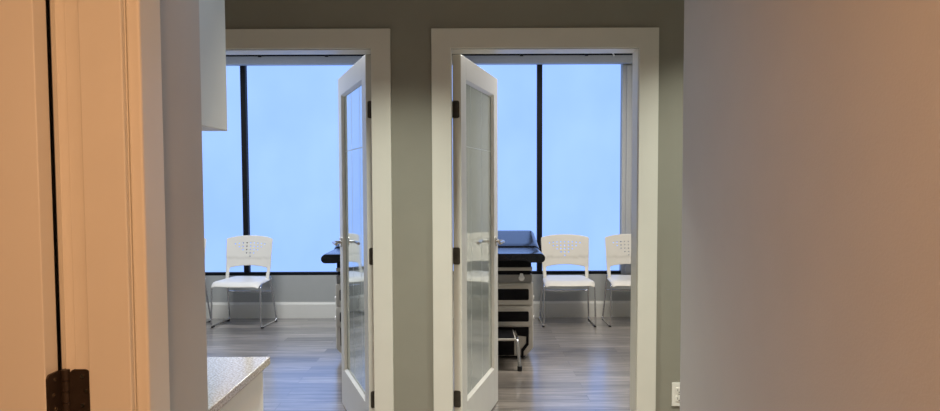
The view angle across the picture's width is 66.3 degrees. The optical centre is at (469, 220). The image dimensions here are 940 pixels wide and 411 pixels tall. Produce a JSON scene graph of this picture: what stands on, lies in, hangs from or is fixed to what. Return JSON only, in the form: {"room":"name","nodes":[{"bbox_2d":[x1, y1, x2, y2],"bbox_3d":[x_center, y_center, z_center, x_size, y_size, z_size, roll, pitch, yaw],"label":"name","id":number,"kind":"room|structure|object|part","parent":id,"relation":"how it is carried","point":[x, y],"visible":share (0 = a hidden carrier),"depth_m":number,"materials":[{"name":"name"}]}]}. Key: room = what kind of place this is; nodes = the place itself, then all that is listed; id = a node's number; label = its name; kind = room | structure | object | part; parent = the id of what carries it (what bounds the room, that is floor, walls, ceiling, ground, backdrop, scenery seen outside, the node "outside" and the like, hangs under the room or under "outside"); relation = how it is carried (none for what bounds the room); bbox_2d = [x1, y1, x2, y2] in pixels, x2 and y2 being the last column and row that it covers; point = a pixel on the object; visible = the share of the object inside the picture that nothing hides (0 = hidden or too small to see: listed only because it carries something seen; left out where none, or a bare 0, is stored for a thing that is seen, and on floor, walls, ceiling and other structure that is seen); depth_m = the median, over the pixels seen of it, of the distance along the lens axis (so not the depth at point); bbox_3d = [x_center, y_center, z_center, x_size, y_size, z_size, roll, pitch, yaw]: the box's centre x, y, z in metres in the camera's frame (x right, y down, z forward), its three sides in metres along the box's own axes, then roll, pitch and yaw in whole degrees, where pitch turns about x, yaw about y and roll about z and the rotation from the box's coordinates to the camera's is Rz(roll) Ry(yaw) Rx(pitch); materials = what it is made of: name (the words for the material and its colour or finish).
{"room":"medical clinic hallway","nodes":[
{"label":"medical clinic hallway","id":0,"kind":"room"},
{"bbox_2d":[45,0,207,410],"bbox_3d":[-0.937,-0.011,0.859,1.104,2.740,5.700,-1,3,-17],"label":"wall","id":1,"kind":"structure","parent":0,"point":[179,19],"depth_m":1.38,"materials":[{"name":"paint"}]},
{"bbox_2d":[0,0,89,410],"bbox_3d":[-1.091,0.305,1.157,0.950,2.060,0.048,0,3,0],"label":"door","id":2,"kind":"structure","parent":1,"relation":"in","point":[31,379],"depth_m":1.12,"materials":[{"name":"paint"}]},
{"bbox_2d":[50,0,169,410],"bbox_3d":[-0.598,0.320,0.742,0.149,2.090,1.070,0,3,0],"label":"door frame","id":3,"kind":"structure","parent":1,"relation":"attached to","point":[106,54],"depth_m":1.16,"materials":[{"name":"paint"}]},
{"bbox_3d":[-0.666,0.295,1.233,0.014,2.090,0.088,0,3,0],"label":"room casing","id":4,"kind":"part","parent":3,"relation":"part of","materials":[{"name":"paint"}]},
{"bbox_3d":[-0.535,0.295,1.219,0.022,2.090,0.082,0,3,0],"label":"casing","id":5,"kind":"part","parent":3,"relation":"part of","materials":[{"name":"paint"}]},
{"bbox_2d":[199,0,226,130],"bbox_3d":[-0.933,-0.683,1.708,0.522,0.900,0.518,0,3,0],"label":"upper cabinet","id":6,"kind":"object","parent":1,"relation":"attached to","point":[211,12],"visible":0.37,"depth_m":1.88,"materials":[{"name":"laminate"}]},
{"bbox_2d":[206,317,630,410],"bbox_3d":[-0.145,1.308,2.821,7.100,0.100,9.900,0,3,0],"label":"floor","id":7,"kind":"structure","parent":0,"point":[572,364],"depth_m":5.63,"materials":[{"name":"grey wood"}]},
{"bbox_2d":[204,238,210,322],"bbox_3d":[-2.934,0.603,7.185,0.526,0.881,0.450,0,3,4],"label":"chair","id":8,"kind":"object","parent":7,"relation":"on","point":[206,291],"visible":0.02,"depth_m":7.33,"materials":[{"name":"plastic"}]},
{"bbox_3d":[-2.700,0.805,7.193,0.055,0.468,0.424,0,3,4],"label":"frame","id":9,"kind":"part","parent":8,"relation":"part of","materials":[{"name":"silver metal"}]},
{"bbox_2d":[218,371,262,410],"bbox_3d":[-0.871,0.866,1.785,0.644,0.893,0.508,0,3,0],"label":"base cabinet","id":10,"kind":"object","parent":7,"relation":"on","point":[250,398],"visible":0.02,"depth_m":1.89,"materials":[{"name":"laminate"}]},
{"bbox_2d":[207,357,269,410],"bbox_3d":[-0.879,0.408,1.767,0.634,0.021,0.524,0,3,0],"label":"countertop","id":11,"kind":"structure","parent":10,"relation":"on","point":[226,376],"depth_m":1.84,"materials":[{"name":"stone"}]},
{"bbox_2d":[210,235,276,328],"bbox_3d":[-2.262,0.600,7.185,0.526,0.881,0.450,0,3,6],"label":"chair","id":12,"kind":"object","parent":7,"relation":"on","point":[235,256],"visible":1,"depth_m":7.33,"materials":[{"name":"plastic"}]},
{"bbox_3d":[-2.491,0.802,7.233,0.055,0.468,0.424,0,3,6],"label":"frame","id":13,"kind":"part","parent":12,"relation":"part of","materials":[{"name":"silver metal"}]},
{"bbox_3d":[-2.262,0.618,7.184,0.506,0.079,0.457,0,3,6],"label":"seat","id":14,"kind":"part","parent":12,"relation":"part of","materials":[{"name":"plastic"}]},
{"bbox_3d":[-2.247,0.379,7.323,0.493,0.456,0.140,0,3,6],"label":"backrest","id":15,"kind":"part","parent":12,"relation":"part of","materials":[{"name":"plastic"}]},
{"bbox_3d":[-2.028,0.802,7.184,0.055,0.468,0.424,0,3,6],"label":"frame","id":16,"kind":"part","parent":12,"relation":"part of","materials":[{"name":"silver metal"}]},
{"bbox_2d":[321,244,340,352],"bbox_3d":[-0.801,0.611,6.003,0.724,0.970,1.312,0,3,0],"label":"exam table","id":17,"kind":"object","parent":7,"relation":"on","point":[333,256],"visible":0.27,"depth_m":5.72,"materials":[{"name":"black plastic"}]},
{"bbox_3d":[-0.801,0.443,6.181,0.524,0.064,0.900,0,3,0],"label":"drawer","id":18,"kind":"part","parent":17,"relation":"part of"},
{"bbox_3d":[-0.800,0.764,5.736,0.532,0.164,0.022,0,3,0],"label":"drawer","id":19,"kind":"part","parent":17,"relation":"part of","materials":[{"name":"metal"}]},
{"bbox_3d":[-0.801,0.588,5.727,0.532,0.172,0.022,0,3,0],"label":"drawer","id":20,"kind":"part","parent":17,"relation":"part of","materials":[{"name":"metal"}]},
{"bbox_2d":[498,230,544,370],"bbox_3d":[0.232,0.607,6.003,0.724,0.970,1.312,0,3,0],"label":"exam table","id":21,"kind":"object","parent":7,"relation":"on","point":[520,249],"visible":0.43,"depth_m":5.72,"materials":[{"name":"plastic"}]},
{"bbox_3d":[0.232,0.516,5.704,0.400,0.012,0.012,0,3,0],"label":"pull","id":22,"kind":"part","parent":21,"relation":"part of","materials":[{"name":"metal"}]},
{"bbox_3d":[0.233,0.761,5.724,0.470,0.082,0.006,0,3,0],"label":"inset panel","id":23,"kind":"part","parent":21,"relation":"part of","materials":[{"name":"black plastic"}]},
{"bbox_3d":[0.232,0.586,5.715,0.470,0.090,0.006,0,3,0],"label":"inset panel","id":24,"kind":"part","parent":21,"relation":"part of","materials":[{"name":"black plastic"}]},
{"bbox_3d":[0.231,0.313,6.154,0.510,0.067,0.900,0,3,0],"label":"frame","id":25,"kind":"part","parent":21,"relation":"part of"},
{"bbox_3d":[0.232,0.439,6.181,0.524,0.064,0.900,0,3,0],"label":"drawer","id":26,"kind":"part","parent":21,"relation":"part of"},
{"bbox_3d":[0.233,0.760,5.736,0.532,0.164,0.022,0,3,0],"label":"drawer","id":27,"kind":"part","parent":21,"relation":"part of","materials":[{"name":"wood"}]},
{"bbox_3d":[0.232,0.584,5.727,0.532,0.172,0.022,0,3,0],"label":"drawer","id":28,"kind":"part","parent":21,"relation":"part of","materials":[{"name":"metal"}]},
{"bbox_3d":[0.358,0.983,5.554,0.037,0.219,0.368,0,3,-3],"label":"step leg","id":29,"kind":"part","parent":21,"relation":"part of","materials":[{"name":"silver metal"}]},
{"bbox_3d":[0.407,0.446,5.699,0.048,0.058,0.063,0,3,0],"label":"knob","id":30,"kind":"part","parent":21,"relation":"part of","materials":[{"name":"white plastic"}]},
{"bbox_2d":[539,234,595,326],"bbox_3d":[0.967,0.588,7.170,0.526,0.881,0.450,0,3,0],"label":"chair","id":31,"kind":"object","parent":7,"relation":"on","point":[579,255],"visible":0.99,"depth_m":7.32,"materials":[{"name":"plastic"}]},
{"bbox_3d":[0.735,0.791,7.194,0.055,0.468,0.424,0,3,0],"label":"frame","id":32,"kind":"part","parent":31,"relation":"part of","materials":[{"name":"silver metal"}]},
{"bbox_3d":[0.966,0.367,7.309,0.493,0.456,0.140,0,3,0],"label":"backrest","id":33,"kind":"part","parent":31,"relation":"part of","materials":[{"name":"plastic"}]},
{"bbox_3d":[0.967,0.607,7.169,0.506,0.079,0.457,0,3,0],"label":"seat","id":34,"kind":"part","parent":31,"relation":"part of","materials":[{"name":"plastic"}]},
{"bbox_3d":[1.201,0.790,7.194,0.055,0.468,0.424,0,3,0],"label":"frame","id":35,"kind":"part","parent":31,"relation":"part of","materials":[{"name":"silver metal"}]},
{"bbox_2d":[602,234,630,326],"bbox_3d":[1.617,0.586,7.170,0.526,0.881,0.450,0,3,0],"label":"chair","id":36,"kind":"object","parent":7,"relation":"on","point":[615,255],"visible":0.5,"depth_m":7.32,"materials":[{"name":"plastic"}]},
{"bbox_3d":[1.385,0.789,7.194,0.055,0.468,0.424,0,3,0],"label":"frame","id":37,"kind":"part","parent":36,"relation":"part of","materials":[{"name":"silver metal"}]},
{"bbox_3d":[1.616,0.364,7.309,0.493,0.456,0.140,0,3,0],"label":"backrest","id":38,"kind":"part","parent":36,"relation":"part of","materials":[{"name":"plastic"}]},
{"bbox_3d":[1.617,0.604,7.169,0.506,0.079,0.457,0,3,0],"label":"seat","id":39,"kind":"part","parent":36,"relation":"part of","materials":[{"name":"plastic"}]},
{"bbox_2d":[205,64,632,301],"bbox_3d":[-0.501,-0.357,7.567,6.040,2.740,0.150,0,3,0],"label":"wall","id":40,"kind":"structure","parent":0,"point":[286,288],"depth_m":7.55,"materials":[{"name":"paint"}]},
{"bbox_2d":[206,302,335,318],"bbox_3d":[-1.869,0.937,7.550,3.055,0.168,0.016,0,3,0],"label":"baseboard","id":41,"kind":"structure","parent":40,"relation":"attached to","point":[219,309],"depth_m":7.54,"materials":[{"name":"paint"}]},
{"bbox_2d":[202,65,352,275],"bbox_3d":[-1.875,-0.540,7.527,3.055,2.219,0.090,0,3,0],"label":"window","id":42,"kind":"structure","parent":40,"relation":"attached to","point":[273,173],"depth_m":7.54,"materials":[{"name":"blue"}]},
{"bbox_3d":[-2.874,-0.544,7.551,1.037,2.187,0.010,0,3,0],"label":"pane","id":43,"kind":"part","parent":42,"relation":"part of","materials":[{"name":"blue"}]},
{"bbox_3d":[-1.870,0.553,7.583,3.055,0.030,0.090,0,3,0],"label":"rail","id":44,"kind":"part","parent":42,"relation":"part of","materials":[{"name":"metal"}]},
{"bbox_3d":[-1.574,-0.549,7.551,1.523,2.187,0.010,0,3,0],"label":"pane","id":45,"kind":"part","parent":42,"relation":"part of","materials":[{"name":"blue"}]},
{"bbox_2d":[226,54,370,65],"bbox_3d":[-1.879,-1.653,7.337,3.047,0.114,0.174,0,3,0],"label":"blind valance","id":46,"kind":"object","parent":40,"relation":"attached to","point":[340,59],"visible":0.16,"depth_m":7.32,"materials":[{"name":"fabric"}]},
{"bbox_2d":[452,64,620,274],"bbox_3d":[0.678,-0.550,7.527,1.810,2.219,0.090,0,3,0],"label":"window","id":47,"kind":"structure","parent":40,"relation":"attached to","point":[559,125],"depth_m":7.54,"materials":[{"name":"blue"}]},
{"bbox_3d":[0.249,-0.556,7.551,0.932,2.187,0.010,0,3,0],"label":"pane","id":48,"kind":"part","parent":47,"relation":"part of","materials":[{"name":"blue"}]},
{"bbox_3d":[0.682,0.543,7.583,1.810,0.030,0.090,0,3,0],"label":"rail","id":49,"kind":"part","parent":47,"relation":"part of","materials":[{"name":"metal"}]},
{"bbox_3d":[1.154,-0.559,7.551,0.838,2.187,0.010,0,3,0],"label":"pane","id":50,"kind":"part","parent":47,"relation":"part of","materials":[{"name":"blue"}]},
{"bbox_2d":[453,301,630,317],"bbox_3d":[1.091,0.926,7.550,2.625,0.168,0.016,0,3,0],"label":"baseboard","id":51,"kind":"structure","parent":40,"relation":"attached to","point":[552,308],"depth_m":7.54,"materials":[{"name":"paint"}]},
{"bbox_2d":[452,53,632,64],"bbox_3d":[0.754,-1.668,7.336,1.962,0.124,0.174,0,3,0],"label":"blind valance","id":52,"kind":"object","parent":40,"relation":"attached to","point":[601,58],"visible":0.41,"depth_m":7.32,"materials":[{"name":"fabric"}]},
{"bbox_2d":[621,65,631,273],"bbox_3d":[1.687,-0.523,7.468,0.223,2.159,0.030,0,3,0],"label":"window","id":53,"kind":"structure","parent":40,"relation":"attached to","point":[626,184],"depth_m":7.46,"materials":[{"name":"fabric"}]},
{"bbox_2d":[225,0,683,410],"bbox_3d":[-0.161,-0.155,3.617,6.720,2.740,0.120,0,3,0],"label":"wall","id":54,"kind":"structure","parent":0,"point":[410,23],"depth_m":3.54,"materials":[{"name":"paint"}]},
{"bbox_2d":[225,29,393,410],"bbox_3d":[-0.947,0.140,3.631,1.125,2.155,0.158,0,3,0],"label":"door frame","id":55,"kind":"structure","parent":54,"relation":"attached to","point":[375,42],"depth_m":3.53,"materials":[{"name":"paint"}]},
{"bbox_2d":[332,54,374,410],"bbox_3d":[-0.650,0.160,4.119,0.166,2.047,0.924,-1,3,-19],"label":"door","id":56,"kind":"structure","parent":55,"relation":"attached to","point":[355,242],"depth_m":4.07,"materials":[{"name":"paint"}]},
{"bbox_3d":[-0.655,-0.807,4.074,0.044,0.112,0.688,-1,3,-19],"label":"rail","id":57,"kind":"part","parent":56,"relation":"part of","materials":[{"name":"paint"}]},
{"bbox_3d":[-0.652,0.098,4.120,0.008,1.700,0.688,-1,3,-19],"label":"glass pane","id":58,"kind":"part","parent":56,"relation":"part of","materials":[{"name":"clear glass"}]},
{"bbox_3d":[-0.648,1.064,4.170,0.044,0.235,0.688,-1,3,-19],"label":"rail","id":59,"kind":"part","parent":56,"relation":"part of","materials":[{"name":"paint"}]},
{"bbox_2d":[431,27,658,410],"bbox_3d":[0.369,0.135,3.631,1.108,2.155,0.158,0,3,0],"label":"door frame","id":60,"kind":"structure","parent":54,"relation":"attached to","point":[643,43],"depth_m":3.54,"materials":[{"name":"paint"}]},
{"bbox_2d":[452,54,504,410],"bbox_3d":[0.044,0.157,4.132,0.166,2.047,0.924,1,3,14],"label":"door","id":61,"kind":"structure","parent":60,"relation":"attached to","point":[475,90],"depth_m":4.04,"materials":[{"name":"paint"}]},
{"bbox_3d":[0.045,0.095,4.133,0.008,1.700,0.688,1,3,14],"label":"glass pane","id":62,"kind":"part","parent":61,"relation":"part of","materials":[{"name":"clear glass"}]},
{"bbox_3d":[0.042,-0.810,4.087,0.044,0.112,0.688,1,3,14],"label":"rail","id":63,"kind":"part","parent":61,"relation":"part of","materials":[{"name":"paint"}]},
{"bbox_3d":[0.049,1.061,4.183,0.044,0.235,0.688,1,3,14],"label":"rail","id":64,"kind":"part","parent":61,"relation":"part of","materials":[{"name":"paint"}]},
{"bbox_3d":[0.183,0.132,4.453,0.052,0.022,0.125,1,3,14],"label":"lever","id":65,"kind":"part","parent":61,"relation":"part of","materials":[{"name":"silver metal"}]},
{"bbox_2d":[672,382,679,405],"bbox_3d":[1.046,0.869,3.605,0.072,0.120,0.009,0,3,0],"label":"wall outlet","id":66,"kind":"object","parent":54,"relation":"attached to","point":[675,385],"visible":0.68,"depth_m":3.60,"materials":[{"name":"plastic"}]},
{"bbox_2d":[680,0,939,410],"bbox_3d":[1.863,0.028,-0.107,2.675,2.740,3.782,0,3,0],"label":"wall","id":67,"kind":"structure","parent":0,"point":[810,252],"depth_m":1.10,"materials":[{"name":"paint"}]}
]}

